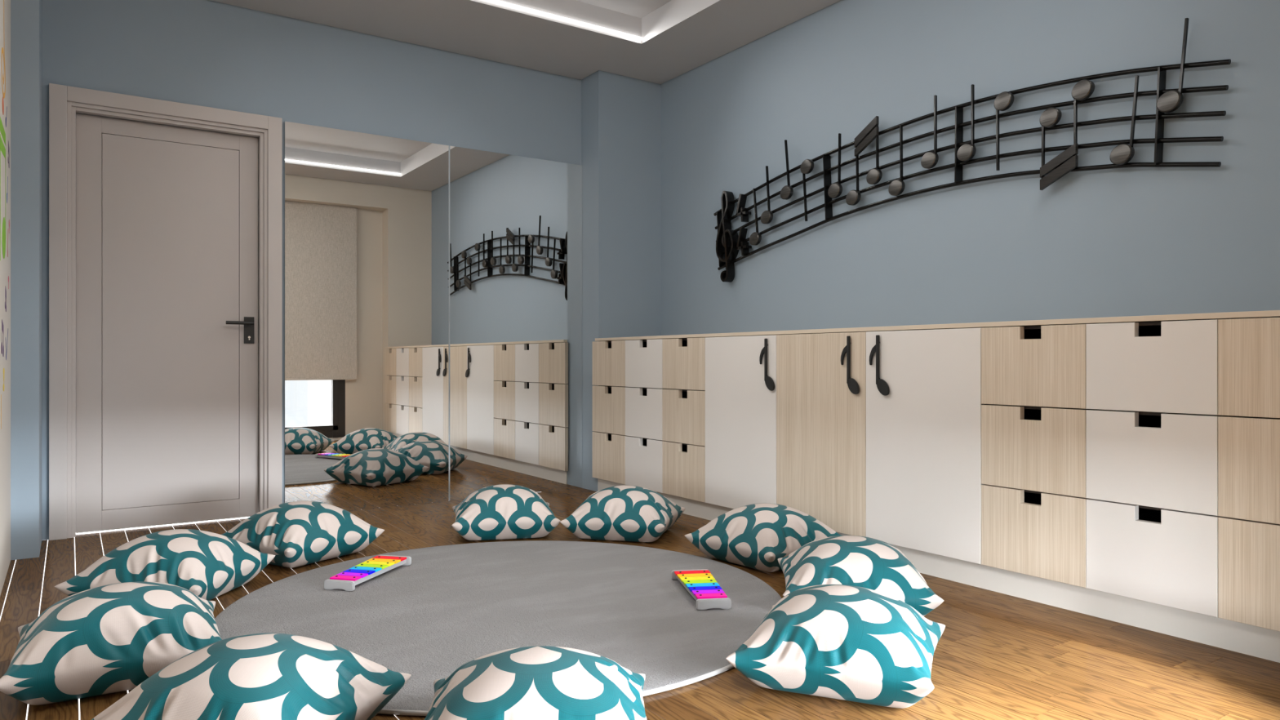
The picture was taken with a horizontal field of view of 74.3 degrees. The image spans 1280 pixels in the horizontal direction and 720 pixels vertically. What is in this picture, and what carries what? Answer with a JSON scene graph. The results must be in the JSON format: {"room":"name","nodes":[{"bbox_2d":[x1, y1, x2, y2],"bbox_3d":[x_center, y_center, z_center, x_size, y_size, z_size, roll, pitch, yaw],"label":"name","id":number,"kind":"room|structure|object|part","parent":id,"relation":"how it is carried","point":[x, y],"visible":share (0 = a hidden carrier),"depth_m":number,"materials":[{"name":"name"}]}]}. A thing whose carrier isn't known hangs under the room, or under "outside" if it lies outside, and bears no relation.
{"room":"music room","nodes":[
{"label":"music room","id":0,"kind":"room"},
{"bbox_2d":[0,0,10,595],"bbox_3d":[-2.303,-0.525,2.939,0.100,2.810,2.650,0,0,-34],"label":"wall","id":1,"kind":"structure","parent":0,"point":[5,24],"depth_m":3.40,"materials":[{"name":"white paint"}]},
{"bbox_2d":[0,394,1,428],"bbox_3d":[-2.411,0.195,3.187,0.003,0.130,0.014,0,0,-34],"label":"sticker","id":2,"kind":"object","parent":1,"relation":"attached to","point":[1,394],"visible":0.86,"depth_m":3.19,"materials":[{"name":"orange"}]},
{"bbox_2d":[0,319,4,355],"bbox_3d":[-2.454,-0.084,3.252,0.003,0.143,0.145,0,0,-34],"label":"sticker","id":3,"kind":"object","parent":1,"relation":"attached to","point":[2,347],"visible":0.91,"depth_m":3.23,"materials":[{"name":"purple"}]},
{"bbox_2d":[0,116,5,261],"bbox_3d":[-2.377,-0.640,3.137,0.003,0.540,0.660,0,0,-34],"label":"sticker","id":4,"kind":"object","parent":1,"relation":"attached to","point":[2,148],"visible":0.92,"depth_m":3.27,"materials":[{"name":"green"}]},
{"bbox_2d":[2,97,4,114],"bbox_3d":[-2.472,-0.996,3.278,0.003,0.088,0.090,0,0,-34],"label":"sticker","id":5,"kind":"object","parent":1,"relation":"attached to","point":[2,97],"visible":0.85,"depth_m":3.27,"materials":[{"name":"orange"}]},
{"bbox_2d":[1,0,5,97],"bbox_3d":[-2.485,-1.383,3.298,0.003,0.715,0.243,0,0,-34],"label":"sticker","id":6,"kind":"object","parent":1,"relation":"attached to","point":[2,51],"visible":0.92,"depth_m":3.31,"materials":[{"name":"orange"}]},
{"bbox_2d":[4,285,6,311],"bbox_3d":[-2.560,-0.247,3.409,0.003,0.103,0.085,0,0,-34],"label":"sticker","id":7,"kind":"object","parent":1,"relation":"attached to","point":[5,286],"visible":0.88,"depth_m":3.40,"materials":[{"name":"purple"}]},
{"bbox_2d":[5,330,8,359],"bbox_3d":[-2.603,-0.066,3.473,0.003,0.134,0.177,0,0,-34],"label":"sticker","id":8,"kind":"object","parent":1,"relation":"attached to","point":[7,331],"visible":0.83,"depth_m":3.46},
{"bbox_2d":[10,0,41,559],"bbox_3d":[-2.842,-0.525,3.918,0.102,2.810,0.425,0,0,-34],"label":"wall","id":9,"kind":"structure","parent":0,"point":[25,15],"depth_m":3.74,"materials":[{"name":"blue paint"}]},
{"bbox_2d":[0,491,541,719],"bbox_3d":[-0.275,0.912,2.686,5.350,0.057,5.640,0,0,-34],"label":"subfloor","id":10,"kind":"structure","parent":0,"point":[148,527],"depth_m":4.28,"materials":[{"name":"white"}]},
{"bbox_2d":[41,0,581,540],"bbox_3d":[-1.532,-0.525,5.143,3.844,2.810,0.140,0,0,-34],"label":"wall","id":11,"kind":"structure","parent":0,"point":[206,53],"depth_m":4.74,"materials":[{"name":"blue paint"}]},
{"bbox_2d":[48,83,282,540],"bbox_3d":[-2.479,-0.234,4.477,1.066,2.229,0.155,0,0,-34],"label":"door","id":12,"kind":"structure","parent":11,"relation":"in","point":[166,217],"depth_m":4.45,"materials":[{"name":"paint"}]},
{"bbox_3d":[-2.196,-0.203,4.634,0.140,0.019,0.054,0,0,-34],"label":"lever","id":13,"kind":"part","parent":12,"relation":"part of","materials":[{"name":"black metal"}]},
{"bbox_3d":[-2.169,-0.166,4.689,0.052,0.147,0.008,0,0,-34],"label":"handle","id":14,"kind":"part","parent":12,"relation":"part of","materials":[{"name":"black metal"}]},
{"bbox_2d":[284,121,448,511],"bbox_3d":[-1.595,-0.230,5.006,0.959,2.215,0.016,0,0,-34],"label":"wall mirror","id":15,"kind":"object","parent":11,"relation":"attached to","point":[366,215],"visible":0.86,"depth_m":4.98,"materials":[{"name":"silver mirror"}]},
{"bbox_2d":[448,145,449,500],"bbox_3d":[-1.193,-0.230,5.277,0.009,2.215,0.017,0,0,-34],"label":"trim","id":16,"kind":"structure","parent":11,"relation":"attached to","point":[449,145],"depth_m":5.27,"materials":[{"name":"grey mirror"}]},
{"bbox_2d":[449,146,582,500],"bbox_3d":[-0.795,-0.230,5.546,0.952,2.215,0.016,0,0,-34],"label":"wall mirror","id":17,"kind":"object","parent":11,"relation":"attached to","point":[516,221],"visible":0.93,"depth_m":5.52,"materials":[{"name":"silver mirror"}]},
{"bbox_2d":[209,0,840,84],"bbox_3d":[-0.217,-2.033,2.689,5.450,0.205,5.700,0,0,-34],"label":"ceiling","id":18,"kind":"structure","parent":0,"point":[679,37],"depth_m":4.94,"materials":[{"name":"paint"}]},
{"bbox_2d":[486,0,642,39],"bbox_3d":[-1.048,-1.957,4.432,2.555,0.012,0.016,0,0,-34],"label":"led strip","id":19,"kind":"object","parent":18,"relation":"attached to","point":[493,1],"visible":1,"depth_m":4.84,"materials":[{"name":"white plastic"}]},
{"bbox_2d":[581,70,660,491],"bbox_3d":[-0.129,-0.525,5.867,0.508,2.810,0.230,0,0,-34],"label":"wall pier","id":20,"kind":"object","parent":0,"point":[620,115],"visible":0.71,"depth_m":5.75,"materials":[{"name":"blue paint"}]},
{"bbox_2d":[0,488,1279,719],"bbox_3d":[-0.261,0.882,2.643,5.289,0.003,5.553,0,0,-34],"label":"floor","id":21,"kind":"structure","parent":0,"point":[997,655],"depth_m":2.48,"materials":[{"name":"brown wood"}]},
{"bbox_2d":[0,581,222,705],"bbox_3d":[-1.466,0.758,2.385,0.519,0.241,0.518,0,0,-31],"label":"floor cushion","id":22,"kind":"object","parent":21,"relation":"on","point":[108,638],"visible":0.88,"depth_m":2.22,"materials":[{"name":"teal fabric"}]},
{"bbox_2d":[54,528,275,600],"bbox_3d":[-1.742,0.758,3.153,0.519,0.241,0.518,0,0,5],"label":"floor cushion","id":23,"kind":"object","parent":21,"relation":"on","point":[209,565],"visible":0.73,"depth_m":3.00,"materials":[{"name":"teal fabric"}]},
{"bbox_2d":[91,632,411,719],"bbox_3d":[-0.885,0.758,1.918,0.518,0.241,0.519,0,0,15],"label":"floor cushion","id":24,"kind":"object","parent":21,"relation":"on","point":[263,676],"visible":1,"depth_m":1.82,"materials":[{"name":"teal fabric"}]},
{"bbox_2d":[221,500,384,568],"bbox_3d":[-1.529,0.758,3.799,0.519,0.241,0.518,0,0,30],"label":"floor cushion","id":25,"kind":"object","parent":21,"relation":"on","point":[304,532],"visible":0.89,"depth_m":3.65,"materials":[{"name":"teal fabric"}]},
{"bbox_2d":[214,540,781,715],"bbox_3d":[-0.469,0.871,3.062,1.970,0.016,1.970,0,0,-34],"label":"round rug","id":26,"kind":"object","parent":21,"relation":"on","point":[454,606],"visible":0.8,"depth_m":2.92,"materials":[{"name":"grey carpet"}]},
{"bbox_2d":[324,555,411,591],"bbox_3d":[-1.083,0.842,3.370,0.150,0.042,0.424,0,0,13],"label":"xylophone","id":27,"kind":"object","parent":26,"relation":"on","point":[346,580],"visible":1,"depth_m":3.31,"materials":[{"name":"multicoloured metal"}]},
{"bbox_3d":[-1.038,0.842,3.359,0.012,0.021,0.393,0,0,15],"label":"rail","id":28,"kind":"part","parent":27,"relation":"part of","materials":[{"name":"grey paint"}]},
{"bbox_2d":[671,568,731,610],"bbox_3d":[0.227,0.842,3.127,0.150,0.042,0.424,0,0,-8],"label":"xylophone","id":29,"kind":"object","parent":26,"relation":"on","point":[700,584],"visible":1,"depth_m":3.06,"materials":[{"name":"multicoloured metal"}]},
{"bbox_3d":[0.182,0.842,3.121,0.012,0.021,0.393,0,0,-10],"label":"rail","id":30,"kind":"part","parent":29,"relation":"part of","materials":[{"name":"grey paint"}]},
{"bbox_2d":[451,484,560,540],"bbox_3d":[-0.693,0.758,4.307,0.518,0.241,0.519,0,0,-12],"label":"floor cushion","id":31,"kind":"object","parent":21,"relation":"on","point":[504,511],"visible":1,"depth_m":4.11,"materials":[{"name":"teal fabric"}]},
{"bbox_2d":[424,645,646,719],"bbox_3d":[-0.226,0.758,1.827,0.518,0.241,0.519,0,0,-4],"label":"floor cushion","id":32,"kind":"object","parent":21,"relation":"on","point":[538,682],"visible":1,"depth_m":1.74,"materials":[{"name":"teal fabric"}]},
{"bbox_2d":[592,340,625,484],"bbox_3d":[0.012,0.331,5.615,0.527,0.908,0.400,0,0,-34],"label":"drawer unit","id":33,"kind":"object","parent":21,"relation":"on","point":[608,357],"visible":0.44,"depth_m":5.47,"materials":[{"name":"brown wood"}]},
{"bbox_3d":[-0.196,0.022,5.475,0.026,0.290,0.400,0,0,-34],"label":"drawer","id":34,"kind":"part","parent":33,"relation":"part of","materials":[{"name":"brown wood"}]},
{"bbox_3d":[-0.196,0.323,5.475,0.026,0.302,0.400,0,0,-34],"label":"drawer","id":35,"kind":"part","parent":33,"relation":"part of","materials":[{"name":"brown wood"}]},
{"bbox_3d":[-0.196,0.630,5.475,0.026,0.304,0.400,0,0,-34],"label":"drawer","id":36,"kind":"part","parent":33,"relation":"part of","materials":[{"name":"brown wood"}]},
{"bbox_2d":[560,485,684,542],"bbox_3d":[-0.074,0.758,4.273,0.518,0.241,0.519,0,0,14],"label":"floor cushion","id":37,"kind":"object","parent":21,"relation":"on","point":[634,513],"visible":1,"depth_m":4.08,"materials":[{"name":"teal fabric"}]},
{"bbox_2d":[625,338,666,493],"bbox_3d":[0.237,0.331,5.282,0.527,0.908,0.400,0,0,-34],"label":"drawer unit","id":38,"kind":"object","parent":21,"relation":"on","point":[643,357],"visible":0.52,"depth_m":5.13,"materials":[{"name":"white paint"}]},
{"bbox_3d":[0.029,0.022,5.141,0.026,0.290,0.400,0,0,-34],"label":"drawer","id":39,"kind":"part","parent":38,"relation":"part of","materials":[{"name":"white paint"}]},
{"bbox_3d":[0.029,0.630,5.141,0.026,0.304,0.400,0,0,-34],"label":"drawer","id":40,"kind":"part","parent":38,"relation":"part of","materials":[{"name":"white paint"}]},
{"bbox_3d":[0.029,0.323,5.141,0.026,0.302,0.400,0,0,-34],"label":"drawer","id":41,"kind":"part","parent":38,"relation":"part of","materials":[{"name":"white paint"}]},
{"bbox_2d":[662,337,705,502],"bbox_3d":[0.462,0.331,4.949,0.527,0.908,0.400,0,0,-34],"label":"drawer unit","id":42,"kind":"object","parent":21,"relation":"on","point":[683,360],"visible":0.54,"depth_m":4.79,"materials":[{"name":"brown wood"}]},
{"bbox_3d":[0.254,0.022,4.808,0.026,0.290,0.400,0,0,-34],"label":"drawer","id":43,"kind":"part","parent":42,"relation":"part of","materials":[{"name":"brown wood"}]},
{"bbox_3d":[0.254,0.323,4.808,0.026,0.302,0.400,0,0,-34],"label":"drawer","id":44,"kind":"part","parent":42,"relation":"part of","materials":[{"name":"brown wood"}]},
{"bbox_3d":[0.254,0.630,4.808,0.026,0.304,0.400,0,0,-34],"label":"drawer","id":45,"kind":"part","parent":42,"relation":"part of","materials":[{"name":"brown wood"}]},
{"bbox_2d":[705,334,776,509],"bbox_3d":[0.725,0.331,4.543,0.544,0.908,0.563,0,0,-34],"label":"base cabinet","id":46,"kind":"object","parent":21,"relation":"on","point":[740,371],"visible":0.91,"depth_m":4.39,"materials":[{"name":"white paint"}]},
{"bbox_3d":[0.635,0.022,4.206,0.017,0.258,0.104,0,0,-34],"label":"note handle","id":47,"kind":"part","parent":46,"relation":"part of","materials":[{"name":"black paint"}]},
{"bbox_2d":[684,502,841,572],"bbox_3d":[0.561,0.758,3.733,0.519,0.241,0.518,0,0,-40],"label":"floor cushion","id":48,"kind":"object","parent":21,"relation":"on","point":[755,535],"visible":0.88,"depth_m":3.59,"materials":[{"name":"teal fabric"}]},
{"bbox_2d":[776,332,866,537],"bbox_3d":[1.041,0.331,4.075,0.544,0.908,0.563,0,0,-34],"label":"base cabinet","id":49,"kind":"object","parent":21,"relation":"on","point":[821,378],"visible":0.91,"depth_m":3.91,"materials":[{"name":"brown wood"}]},
{"bbox_3d":[0.937,0.022,3.760,0.017,0.258,0.104,0,0,-34],"label":"note handle","id":50,"kind":"part","parent":49,"relation":"part of","materials":[{"name":"black paint"}]},
{"bbox_2d":[725,584,945,708],"bbox_3d":[0.563,0.758,2.355,0.519,0.241,0.518,0,0,23],"label":"floor cushion","id":51,"kind":"object","parent":21,"relation":"on","point":[840,642],"visible":1,"depth_m":2.18,"materials":[{"name":"teal fabric"}]},
{"bbox_2d":[777,535,943,616],"bbox_3d":[0.765,0.758,3.036,0.519,0.241,0.518,0,0,7],"label":"floor cushion","id":52,"kind":"object","parent":21,"relation":"on","point":[871,563],"visible":0.65,"depth_m":2.87,"materials":[{"name":"teal fabric"}]},
{"bbox_2d":[866,328,985,564],"bbox_3d":[1.357,0.331,3.608,0.544,0.908,0.563,0,0,-34],"label":"base cabinet","id":53,"kind":"object","parent":21,"relation":"on","point":[923,387],"visible":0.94,"depth_m":3.44,"materials":[{"name":"white paint"}]},
{"bbox_3d":[1.028,0.022,3.624,0.017,0.258,0.104,0,0,-34],"label":"note handle","id":54,"kind":"part","parent":53,"relation":"part of","materials":[{"name":"black paint"}]},
{"bbox_2d":[595,310,1279,341],"bbox_3d":[1.064,-0.135,4.072,0.537,0.018,4.079,0,0,-34],"label":"countertop","id":55,"kind":"structure","parent":53,"relation":"on","point":[1268,313],"depth_m":3.16,"materials":[{"name":"brown wood"}]},
{"bbox_2d":[597,478,1279,662],"bbox_3d":[0.869,0.833,3.940,0.020,0.094,4.079,0,0,-34],"label":"plinth","id":56,"kind":"object","parent":21,"relation":"on","point":[1241,637],"visible":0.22,"depth_m":2.90,"materials":[{"name":"paint"}]},
{"bbox_2d":[981,324,1090,587],"bbox_3d":[1.634,0.331,3.212,0.527,0.908,0.400,0,0,-34],"label":"drawer unit","id":57,"kind":"object","parent":21,"relation":"on","point":[1033,498],"visible":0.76,"depth_m":3.06,"materials":[{"name":"brown wood"}]},
{"bbox_3d":[1.427,0.022,3.072,0.026,0.290,0.400,0,0,-34],"label":"drawer","id":58,"kind":"part","parent":57,"relation":"part of","materials":[{"name":"brown wood"}]},
{"bbox_3d":[1.427,0.323,3.072,0.026,0.302,0.400,0,0,-34],"label":"drawer","id":59,"kind":"part","parent":57,"relation":"part of","materials":[{"name":"brown wood"}]},
{"bbox_3d":[1.427,0.630,3.072,0.026,0.304,0.400,0,0,-34],"label":"drawer","id":60,"kind":"part","parent":57,"relation":"part of","materials":[{"name":"brown wood"}]},
{"bbox_2d":[1085,319,1222,617],"bbox_3d":[1.859,0.331,2.879,0.527,0.908,0.400,0,0,-34],"label":"drawer unit","id":61,"kind":"object","parent":21,"relation":"on","point":[1152,516],"visible":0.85,"depth_m":2.72,"materials":[{"name":"white paint"}]},
{"bbox_3d":[1.651,0.022,2.738,0.026,0.290,0.400,0,0,-34],"label":"drawer","id":62,"kind":"part","parent":61,"relation":"part of","materials":[{"name":"white paint"}]},
{"bbox_3d":[1.651,0.323,2.738,0.026,0.302,0.400,0,0,-34],"label":"drawer","id":63,"kind":"part","parent":61,"relation":"part of","materials":[{"name":"white paint"}]},
{"bbox_3d":[1.651,0.630,2.738,0.026,0.304,0.400,0,0,-34],"label":"drawer","id":64,"kind":"part","parent":61,"relation":"part of","materials":[{"name":"white paint"}]},
{"bbox_2d":[1217,317,1279,631],"bbox_3d":[2.084,0.331,2.545,0.527,0.908,0.400,0,0,-34],"label":"drawer unit","id":65,"kind":"object","parent":21,"relation":"on","point":[1249,348],"visible":1,"depth_m":2.49,"materials":[{"name":"brown wood"}]},
{"bbox_3d":[1.876,0.022,2.405,0.026,0.290,0.400,0,0,-34],"label":"drawer","id":66,"kind":"part","parent":65,"relation":"part of","materials":[{"name":"brown wood"}]},
{"bbox_3d":[1.876,0.323,2.405,0.026,0.302,0.400,0,0,-34],"label":"drawer","id":67,"kind":"part","parent":65,"relation":"part of","materials":[{"name":"brown wood"}]},
{"bbox_3d":[1.876,0.630,2.405,0.026,0.304,0.400,0,0,-34],"label":"drawer","id":68,"kind":"part","parent":65,"relation":"part of","materials":[{"name":"brown wood"}]},
{"bbox_2d":[660,0,1279,335],"bbox_3d":[1.323,-0.525,4.260,0.100,2.810,4.520,0,0,-34],"label":"wall","id":69,"kind":"structure","parent":0,"point":[1126,242],"depth_m":3.85,"materials":[{"name":"blue paint"}]},
{"bbox_2d":[713,17,1231,282],"bbox_3d":[1.272,-0.867,4.176,0.075,0.768,2.882,0,0,-34],"label":"wall art","id":70,"kind":"object","parent":69,"relation":"attached to","point":[728,243],"visible":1,"depth_m":3.82,"materials":[{"name":"black metal"}]},
{"bbox_3d":[0.688,-0.875,5.018,0.012,0.291,0.040,0,0,-34],"label":"note stem","id":71,"kind":"part","parent":70,"relation":"part of","materials":[{"name":"black metal"}]},
{"bbox_3d":[0.748,-0.988,4.930,0.012,0.292,0.030,0,0,-34],"label":"note stem","id":72,"kind":"part","parent":70,"relation":"part of","materials":[{"name":"black metal"}]},
{"bbox_3d":[0.837,-1.106,4.797,0.012,0.291,0.036,0,0,-34],"label":"note stem","id":73,"kind":"part","parent":70,"relation":"part of","materials":[{"name":"black metal"}]},
{"bbox_3d":[0.914,-0.913,4.682,0.012,0.291,0.028,0,0,-34],"label":"note stem","id":74,"kind":"part","parent":70,"relation":"part of","materials":[{"name":"black metal"}]},
{"bbox_3d":[1.056,-1.054,4.473,0.012,0.287,0.012,0,0,-34],"label":"note stem","id":75,"kind":"part","parent":70,"relation":"part of","materials":[{"name":"black metal"}]},
{"bbox_3d":[1.125,-0.991,4.371,0.012,0.274,0.014,0,0,-34],"label":"note stem","id":76,"kind":"part","parent":70,"relation":"part of","materials":[{"name":"black metal"}]},
{"bbox_3d":[1.197,-1.082,4.263,0.012,0.294,0.014,0,0,-34],"label":"note stem","id":77,"kind":"part","parent":70,"relation":"part of","materials":[{"name":"black metal"}]},
{"bbox_3d":[1.281,-1.004,4.140,0.012,0.290,0.012,0,0,-34],"label":"note stem","id":78,"kind":"part","parent":70,"relation":"part of","materials":[{"name":"black metal"}]},
{"bbox_3d":[1.391,-1.101,3.977,0.012,0.288,0.008,0,0,-34],"label":"note stem","id":79,"kind":"part","parent":70,"relation":"part of","materials":[{"name":"black metal"}]},
{"bbox_3d":[1.502,-1.097,3.813,0.012,0.289,0.008,0,0,-34],"label":"note stem","id":80,"kind":"part","parent":70,"relation":"part of","materials":[{"name":"black metal"}]},
{"bbox_3d":[1.571,-0.976,3.710,0.012,0.288,0.010,0,0,-34],"label":"note stem","id":81,"kind":"part","parent":70,"relation":"part of","materials":[{"name":"black metal"}]},
{"bbox_3d":[1.688,-0.860,3.537,0.012,0.280,0.010,0,0,-34],"label":"note stem","id":82,"kind":"part","parent":70,"relation":"part of","materials":[{"name":"black metal"}]},
{"bbox_3d":[1.764,-0.929,3.423,0.012,0.291,0.008,0,0,-34],"label":"note stem","id":83,"kind":"part","parent":70,"relation":"part of","materials":[{"name":"black metal"}]},
{"bbox_3d":[1.892,-0.946,3.235,0.012,0.280,0.032,0,0,-34],"label":"note stem","id":84,"kind":"part","parent":70,"relation":"part of","materials":[{"name":"black metal"}]},
{"bbox_3d":[1.988,-1.105,3.092,0.012,0.282,0.032,0,0,-34],"label":"note stem","id":85,"kind":"part","parent":70,"relation":"part of","materials":[{"name":"black metal"}]}
]}

